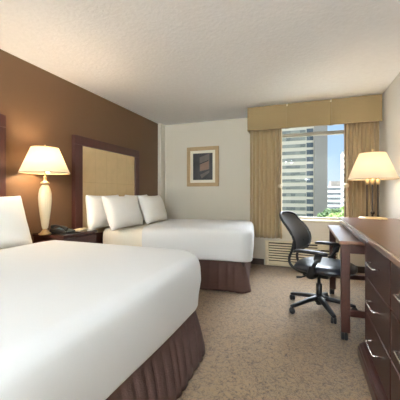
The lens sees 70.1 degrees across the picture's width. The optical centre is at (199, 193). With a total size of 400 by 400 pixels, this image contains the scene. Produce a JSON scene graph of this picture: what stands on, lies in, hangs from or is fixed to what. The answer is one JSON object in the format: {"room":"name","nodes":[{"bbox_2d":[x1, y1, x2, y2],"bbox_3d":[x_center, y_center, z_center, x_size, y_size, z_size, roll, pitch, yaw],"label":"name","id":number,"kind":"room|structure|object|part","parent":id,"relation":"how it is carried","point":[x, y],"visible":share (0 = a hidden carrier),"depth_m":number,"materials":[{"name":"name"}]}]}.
{"room":"hotel room","nodes":[
{"label":"hotel room","id":0,"kind":"room"},
{"bbox_2d":[0,49,157,242],"bbox_3d":[-2.288,-0.100,1.560,0.150,2.440,8.850,0,0,20],"label":"wall","id":1,"kind":"structure","parent":0,"point":[40,107],"depth_m":3.17,"materials":[{"name":"brown paint"}]},
{"bbox_2d":[0,114,5,196],"bbox_3d":[-2.090,0.130,1.796,0.055,1.780,1.730,0,0,20],"label":"headboard","id":2,"kind":"object","parent":1,"relation":"attached to","point":[2,117],"visible":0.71,"depth_m":2.56,"materials":[{"name":"brown wood"}]},
{"bbox_2d":[72,135,138,243],"bbox_3d":[-1.264,0.160,4.044,0.055,1.720,1.400,0,0,20],"label":"headboard","id":3,"kind":"object","parent":1,"relation":"attached to","point":[99,168],"visible":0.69,"depth_m":3.77,"materials":[{"name":"brown wood"}]},
{"bbox_3d":[-1.258,-0.035,4.042,0.026,1.104,1.144,0,0,20],"label":"upholstered panel","id":4,"kind":"part","parent":3,"relation":"part of","materials":[{"name":"fabric"}]},
{"bbox_2d":[158,124,164,220],"bbox_3d":[-0.738,-0.100,5.459,0.070,2.440,0.160,0,0,20],"label":"trim","id":5,"kind":"structure","parent":1,"relation":"attached to","point":[161,128],"depth_m":5.39,"materials":[{"name":"beige paint"}]},
{"bbox_2d":[0,0,399,124],"bbox_3d":[-0.537,-1.395,0.916,3.880,0.150,8.850,0,0,20],"label":"ceiling","id":6,"kind":"structure","parent":0,"point":[165,62],"depth_m":2.59,"materials":[{"name":"white paint"}]},
{"bbox_2d":[165,118,247,219],"bbox_3d":[0.109,-0.100,5.313,1.760,2.440,0.150,0,0,20],"label":"wall","id":7,"kind":"structure","parent":0,"point":[228,200],"depth_m":5.21,"materials":[{"name":"beige paint"}]},
{"bbox_2d":[187,146,218,186],"bbox_3d":[0.049,-0.495,5.236,0.620,0.730,0.030,0,0,20],"label":"framed picture","id":8,"kind":"object","parent":7,"relation":"attached to","point":[202,162],"visible":1,"depth_m":5.23,"materials":[{"name":"beige wood"}]},
{"bbox_2d":[193,153,212,179],"bbox_3d":[0.049,-0.495,5.238,0.380,0.490,0.001,0,0,20],"label":"print","id":9,"kind":"object","parent":8,"relation":"attached to","point":[202,162],"depth_m":5.23,"materials":[{"name":"black paper"}]},
{"bbox_2d":[176,264,371,399],"bbox_3d":[-0.537,1.180,0.916,3.880,0.120,8.850,0,0,20],"label":"floor","id":10,"kind":"structure","parent":0,"point":[256,349],"depth_m":2.10,"materials":[{"name":"carpet"}]},
{"bbox_2d":[32,228,96,242],"bbox_3d":[-1.410,0.761,3.032,0.432,0.719,0.480,0,0,20],"label":"nightstand","id":11,"kind":"object","parent":10,"relation":"on","point":[88,235],"visible":0.14,"depth_m":2.88,"materials":[{"name":"brown wood"}]},
{"bbox_2d":[18,145,69,234],"bbox_3d":[-1.513,-0.037,2.783,0.451,0.876,0.451,0,0,20],"label":"bedside lamp","id":12,"kind":"object","parent":11,"relation":"on","point":[44,160],"visible":1,"depth_m":2.71,"materials":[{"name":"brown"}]},
{"bbox_3d":[-1.513,-0.322,2.783,0.446,0.246,0.446,0,0,20],"label":"lamp shade","id":13,"kind":"part","parent":12,"relation":"part of","materials":[{"name":"white fabric"}]},
{"bbox_3d":[-1.513,-0.200,2.783,0.451,0.006,0.451,0,0,20],"label":"trim","id":14,"kind":"part","parent":12,"relation":"part of","materials":[{"name":"brown"}]},
{"bbox_2d":[50,225,74,233],"bbox_3d":[-1.406,0.357,2.925,0.189,0.087,0.170,0,0,8],"label":"telephone","id":15,"kind":"object","parent":11,"relation":"on","point":[61,229],"visible":0.99,"depth_m":2.86,"materials":[{"name":"black plastic"}]},
{"bbox_3d":[-1.423,0.405,3.037,0.395,0.007,0.470,0,0,20],"label":"glass","id":16,"kind":"part","parent":11,"relation":"part of","materials":[{"name":"black"}]},
{"bbox_3d":[-1.242,0.526,2.971,0.017,0.159,0.440,0,0,20],"label":"drawer","id":17,"kind":"part","parent":11,"relation":"part of","materials":[{"name":"brown wood"}]},
{"bbox_2d":[0,248,204,399],"bbox_3d":[-1.114,0.784,1.557,1.894,0.672,1.874,0,0,21],"label":"bed","id":18,"kind":"object","parent":10,"relation":"on","point":[166,373],"visible":0.06,"depth_m":1.50,"materials":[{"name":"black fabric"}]},
{"bbox_2d":[0,196,32,248],"bbox_3d":[-1.615,0.230,2.160,0.259,0.420,0.658,0,0,24],"label":"pillow","id":19,"kind":"object","parent":18,"relation":"on","point":[14,229],"visible":0.97,"depth_m":2.27,"materials":[{"name":"white fabric"}]},
{"bbox_2d":[0,240,200,399],"bbox_3d":[-0.924,0.591,1.484,1.455,0.359,1.894,0,0,21],"label":"bedspread","id":20,"kind":"object","parent":18,"relation":"on","point":[77,319],"visible":1,"depth_m":1.16,"materials":[{"name":"white fabric"}]},
{"bbox_2d":[103,221,251,292],"bbox_3d":[-0.207,0.780,3.955,1.818,0.680,1.294,0,0,11],"label":"bed","id":21,"kind":"object","parent":10,"relation":"on","point":[230,276],"visible":0.16,"depth_m":3.29,"materials":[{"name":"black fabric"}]},
{"bbox_2d":[86,195,118,228],"bbox_3d":[-1.233,0.230,3.692,0.204,0.425,0.653,0,0,18],"label":"pillow","id":22,"kind":"object","parent":21,"relation":"on","point":[96,215],"visible":0.49,"depth_m":3.43,"materials":[{"name":"white fabric"}]},
{"bbox_2d":[102,196,142,230],"bbox_3d":[-0.971,0.230,3.649,0.245,0.402,0.730,0,0,17],"label":"pillow","id":23,"kind":"object","parent":21,"relation":"on","point":[121,211],"visible":1,"depth_m":3.46,"materials":[{"name":"white fabric"}]},
{"bbox_3d":[-0.211,0.598,3.959,1.804,0.317,1.200,0,0,11],"label":"mattress","id":24,"kind":"part","parent":21,"relation":"part of","materials":[{"name":"beige fabric"}]},
{"bbox_2d":[125,195,147,220],"bbox_3d":[-0.963,0.230,4.423,0.206,0.425,0.653,0,0,16],"label":"pillow","id":25,"kind":"object","parent":21,"relation":"on","point":[136,196],"visible":0.09,"depth_m":4.32,"materials":[{"name":"white fabric"}]},
{"bbox_2d":[138,195,166,223],"bbox_3d":[-0.707,0.230,4.340,0.247,0.402,0.710,0,0,16],"label":"pillow","id":26,"kind":"object","parent":21,"relation":"on","point":[152,208],"visible":1,"depth_m":4.12,"materials":[{"name":"white fabric"}]},
{"bbox_2d":[142,219,253,261],"bbox_3d":[0.072,0.595,3.906,1.318,0.385,1.283,0,0,11],"label":"bedspread","id":27,"kind":"object","parent":21,"relation":"on","point":[219,240],"visible":0.99,"depth_m":3.30,"materials":[{"name":"white fabric"}]},
{"bbox_2d":[279,211,357,323],"bbox_3d":[1.137,0.652,2.777,0.698,0.935,0.660,0,0,40],"label":"office chair","id":28,"kind":"object","parent":10,"relation":"on","point":[318,267],"visible":0.93,"depth_m":2.72,"materials":[{"name":"black plastic"}]},
{"bbox_3d":[0.954,0.386,2.924,0.207,0.378,0.445,0,0,40],"label":"backrest","id":29,"kind":"part","parent":28,"relation":"part of","materials":[{"name":"black fabric"}]},
{"bbox_3d":[0.955,0.386,2.923,0.230,0.403,0.469,0,0,40],"label":"frame","id":30,"kind":"part","parent":28,"relation":"part of","materials":[{"name":"black plastic"}]},
{"bbox_3d":[1.050,1.025,2.897,0.064,0.086,0.290,0,0,-36],"label":"leg","id":31,"kind":"part","parent":28,"relation":"part of","materials":[{"name":"black plastic"}]},
{"bbox_3d":[0.987,1.025,2.704,0.290,0.086,0.064,0,0,-18],"label":"leg","id":32,"kind":"part","parent":28,"relation":"part of","materials":[{"name":"black plastic"}]},
{"bbox_3d":[0.981,0.523,2.531,0.294,0.042,0.082,0,0,40],"label":"armrest","id":33,"kind":"part","parent":28,"relation":"part of","materials":[{"name":"black plastic"}]},
{"bbox_3d":[1.197,0.695,2.718,0.530,0.090,0.510,0,0,40],"label":"seat","id":34,"kind":"part","parent":28,"relation":"part of","materials":[{"name":"black leather"}]},
{"bbox_3d":[1.151,1.025,2.584,0.064,0.086,0.290,0,0,0],"label":"leg","id":35,"kind":"part","parent":28,"relation":"part of","materials":[{"name":"black plastic"}]},
{"bbox_3d":[1.346,0.523,2.963,0.294,0.042,0.082,0,0,40],"label":"armrest","id":36,"kind":"part","parent":28,"relation":"part of","materials":[{"name":"black plastic"}]},
{"bbox_3d":[1.315,1.025,2.703,0.290,0.086,0.064,0,0,18],"label":"leg","id":37,"kind":"part","parent":28,"relation":"part of","materials":[{"name":"black plastic"}]},
{"bbox_2d":[328,225,364,339],"bbox_3d":[1.560,0.739,2.586,0.655,0.762,1.150,0,0,20],"label":"desk","id":38,"kind":"object","parent":10,"relation":"on","point":[349,243],"visible":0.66,"depth_m":2.16,"materials":[{"name":"laminate"}]},
{"bbox_3d":[1.477,0.720,3.176,0.062,0.670,0.062,0,0,20],"label":"leg","id":39,"kind":"part","parent":38,"relation":"part of","materials":[{"name":"brown wood"}]},
{"bbox_3d":[1.113,0.720,2.186,0.062,0.670,0.062,0,0,20],"label":"leg","id":40,"kind":"part","parent":38,"relation":"part of","materials":[{"name":"brown wood"}]},
{"bbox_2d":[338,217,399,399],"bbox_3d":[1.427,0.700,1.985,0.624,0.841,2.810,0,0,20],"label":"dresser","id":41,"kind":"object","parent":10,"relation":"on","point":[379,355],"visible":1,"depth_m":1.57,"materials":[{"name":"brown wood"}]},
{"bbox_3d":[1.388,0.668,1.835,0.570,0.703,0.021,0,0,20],"label":"panel","id":42,"kind":"part","parent":41,"relation":"part of","materials":[{"name":"brown wood"}]},
{"bbox_3d":[0.994,0.420,1.651,0.041,0.010,0.192,0,0,20],"label":"handle","id":43,"kind":"part","parent":41,"relation":"part of","materials":[{"name":"silver metal"}]},
{"bbox_3d":[0.994,0.655,1.651,0.041,0.010,0.192,0,0,20],"label":"handle","id":44,"kind":"part","parent":41,"relation":"part of","materials":[{"name":"silver metal"}]},
{"bbox_3d":[0.994,0.895,1.651,0.041,0.010,0.192,0,0,20],"label":"handle","id":45,"kind":"part","parent":41,"relation":"part of","materials":[{"name":"silver metal"}]},
{"bbox_2d":[347,149,399,219],"bbox_3d":[1.899,-0.106,3.138,0.493,0.770,0.493,0,0,24],"label":"desk lamp","id":46,"kind":"object","parent":41,"relation":"on","point":[374,165],"visible":1,"depth_m":3.02,"materials":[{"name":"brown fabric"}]},
{"bbox_3d":[1.851,0.051,3.159,0.026,0.406,0.026,0,0,24],"label":"stem","id":47,"kind":"part","parent":46,"relation":"part of","materials":[{"name":"brown metal"}]},
{"bbox_3d":[1.899,-0.300,3.138,0.488,0.288,0.488,0,0,24],"label":"lamp shade","id":48,"kind":"part","parent":46,"relation":"part of","materials":[{"name":"beige fabric"}]},
{"bbox_3d":[1.899,-0.157,3.138,0.493,0.006,0.493,0,0,24],"label":"trim","id":49,"kind":"part","parent":46,"relation":"part of","materials":[{"name":"brown"}]},
{"bbox_3d":[1.946,0.051,3.116,0.026,0.406,0.026,0,0,24],"label":"stem","id":50,"kind":"part","parent":46,"relation":"part of","materials":[{"name":"brown metal"}]},
{"bbox_3d":[1.023,0.438,1.640,0.020,0.230,0.579,0,0,20],"label":"drawer","id":51,"kind":"part","parent":41,"relation":"part of","materials":[{"name":"brown wood"}]},
{"bbox_3d":[1.023,0.905,1.640,0.020,0.220,0.579,0,0,20],"label":"drawer","id":52,"kind":"part","parent":41,"relation":"part of","materials":[{"name":"brown wood"}]},
{"bbox_3d":[1.023,0.674,1.640,0.020,0.230,0.579,0,0,20],"label":"drawer","id":53,"kind":"part","parent":41,"relation":"part of","materials":[{"name":"brown wood"}]},
{"bbox_3d":[0.818,0.438,1.081,0.020,0.230,0.588,0,0,20],"label":"drawer","id":54,"kind":"part","parent":41,"relation":"part of","materials":[{"name":"brown wood"}]},
{"bbox_3d":[0.818,0.674,1.081,0.020,0.230,0.588,0,0,20],"label":"drawer","id":55,"kind":"part","parent":41,"relation":"part of","materials":[{"name":"brown wood"}]},
{"bbox_3d":[0.818,0.905,1.081,0.020,0.220,0.588,0,0,20],"label":"drawer","id":56,"kind":"part","parent":41,"relation":"part of","materials":[{"name":"brown wood"}]},
{"bbox_3d":[0.789,0.420,1.092,0.041,0.010,0.192,0,0,20],"label":"handle","id":57,"kind":"part","parent":41,"relation":"part of","materials":[{"name":"silver metal"}]},
{"bbox_3d":[0.789,0.655,1.092,0.041,0.010,0.192,0,0,20],"label":"handle","id":58,"kind":"part","parent":41,"relation":"part of","materials":[{"name":"silver metal"}]},
{"bbox_2d":[248,132,364,266],"bbox_3d":[1.718,-0.100,4.504,1.820,2.440,0.560,0,0,20],"label":"wall","id":59,"kind":"structure","parent":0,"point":[319,231],"depth_m":4.25,"materials":[{"name":"beige paint"}]},
{"bbox_2d":[265,240,339,266],"bbox_3d":[1.516,0.916,4.257,1.068,0.377,0.079,0,0,20],"label":"air conditioner unit","id":60,"kind":"object","parent":59,"relation":"attached to","point":[276,252],"visible":0.57,"depth_m":4.33,"materials":[{"name":"beige metal"}]},
{"bbox_2d":[265,240,328,245],"bbox_3d":[1.516,0.739,4.257,1.068,0.021,0.079,0,0,20],"label":"grille","id":61,"kind":"object","parent":60,"relation":"attached to","point":[274,242],"depth_m":4.33,"materials":[{"name":"beige metal"}]},
{"bbox_3d":[1.837,0.786,4.122,0.255,0.068,0.044,0,0,20],"label":"control door","id":62,"kind":"part","parent":60,"relation":"part of","materials":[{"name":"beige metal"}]},
{"bbox_2d":[251,258,364,272],"bbox_3d":[1.627,1.075,4.254,1.820,0.090,0.012,0,0,20],"label":"baseboard","id":63,"kind":"structure","parent":59,"relation":"attached to","point":[254,260],"depth_m":4.49,"materials":[{"name":"brown wood"}]},
{"bbox_2d":[282,130,343,219],"bbox_3d":[1.792,-0.340,4.327,1.220,1.480,0.060,0,0,20],"label":"window","id":64,"kind":"structure","parent":59,"relation":"attached to","point":[336,132],"depth_m":4.32,"materials":[{"name":"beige metal"}]},
{"bbox_2d":[247,94,381,132],"bbox_3d":[1.593,-1.127,4.139,1.775,0.355,0.243,0,0,20],"label":"window valance","id":65,"kind":"object","parent":59,"relation":"attached to","point":[368,108],"visible":1,"depth_m":4.00,"materials":[{"name":"brown fabric"}]},
{"bbox_2d":[250,129,281,238],"bbox_3d":[1.013,-0.280,4.383,0.483,1.920,0.112,0,0,20],"label":"curtain","id":66,"kind":"object","parent":65,"relation":"hanging from","point":[265,145],"visible":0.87,"depth_m":4.37,"materials":[{"name":"beige fabric"}]},
{"bbox_3d":[0.989,-1.127,4.248,0.568,0.355,0.031,0,0,20],"label":"valance panel","id":67,"kind":"part","parent":65,"relation":"part of","materials":[{"name":"brown fabric"}]},
{"bbox_3d":[1.539,-1.127,4.046,0.559,0.355,0.031,0,0,20],"label":"valance panel","id":68,"kind":"part","parent":65,"relation":"part of","materials":[{"name":"brown fabric"}]},
{"bbox_3d":[2.106,-1.127,3.838,0.604,0.355,0.031,0,0,20],"label":"valance panel","id":69,"kind":"part","parent":65,"relation":"part of","materials":[{"name":"brown fabric"}]},
{"bbox_2d":[344,122,378,216],"bbox_3d":[2.226,-0.280,3.936,0.428,1.920,0.109,0,0,20],"label":"curtain","id":70,"kind":"object","parent":65,"relation":"hanging from","point":[358,137],"visible":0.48,"depth_m":3.94,"materials":[{"name":"beige fabric"}]},
{"bbox_2d":[379,72,399,218],"bbox_3d":[1.214,-0.100,0.273,0.150,2.440,8.850,0,0,20],"label":"wall","id":71,"kind":"structure","parent":0,"point":[389,127],"depth_m":3.39,"materials":[{"name":"beige paint"}]},
{"label":"outside","id":72,"kind":"structure","parent":0,"visible":0},
{"bbox_3d":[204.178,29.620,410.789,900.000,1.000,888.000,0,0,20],"label":"ground","id":73,"kind":"structure","parent":72,"visible":0},
{"bbox_2d":[282,125,327,216],"bbox_3d":[46.231,-26.880,160.130,44.354,112.000,31.500,0,0,20],"label":"office tower","id":74,"kind":"structure","parent":73,"relation":"on","point":[304,159],"depth_m":142.48,"materials":[{"name":"beige concrete"}]},
{"bbox_2d":[316,208,343,216],"bbox_3d":[42.938,16.881,93.376,9.345,24.498,9.231,0,0,20],"label":"tree","id":75,"kind":"object","parent":73,"relation":"on","point":[326,212],"visible":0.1,"depth_m":93.03,"materials":[{"name":"green plant"}]},
{"bbox_2d":[328,181,340,208],"bbox_3d":[136.284,8.620,282.641,22.344,41.000,25.400,0,0,20],"label":"office block","id":76,"kind":"object","parent":73,"relation":"on","point":[334,188],"visible":0.3,"depth_m":272.63,"materials":[{"name":"white concrete"}]},
{"bbox_2d":[329,181,340,185],"bbox_3d":[134.345,-9.385,283.033,9.496,4.990,16.000,0,0,20],"label":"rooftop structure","id":77,"kind":"object","parent":76,"relation":"on","point":[332,183],"depth_m":275.71,"materials":[{"name":"grey concrete"}]},
{"bbox_2d":[326,212,343,217],"bbox_3d":[37.162,17.009,76.180,9.136,24.242,10.468,0,0,20],"label":"tree","id":78,"kind":"object","parent":73,"relation":"on","point":[341,214],"visible":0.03,"depth_m":74.99,"materials":[{"name":"green plant"}]},
{"bbox_2d":[341,151,343,206],"bbox_3d":[93.351,2.520,158.746,27.700,53.200,21.600,0,0,20],"label":"tower","id":79,"kind":"structure","parent":73,"relation":"on","point":[342,154],"depth_m":166.53,"materials":[{"name":"white concrete"}]}
]}

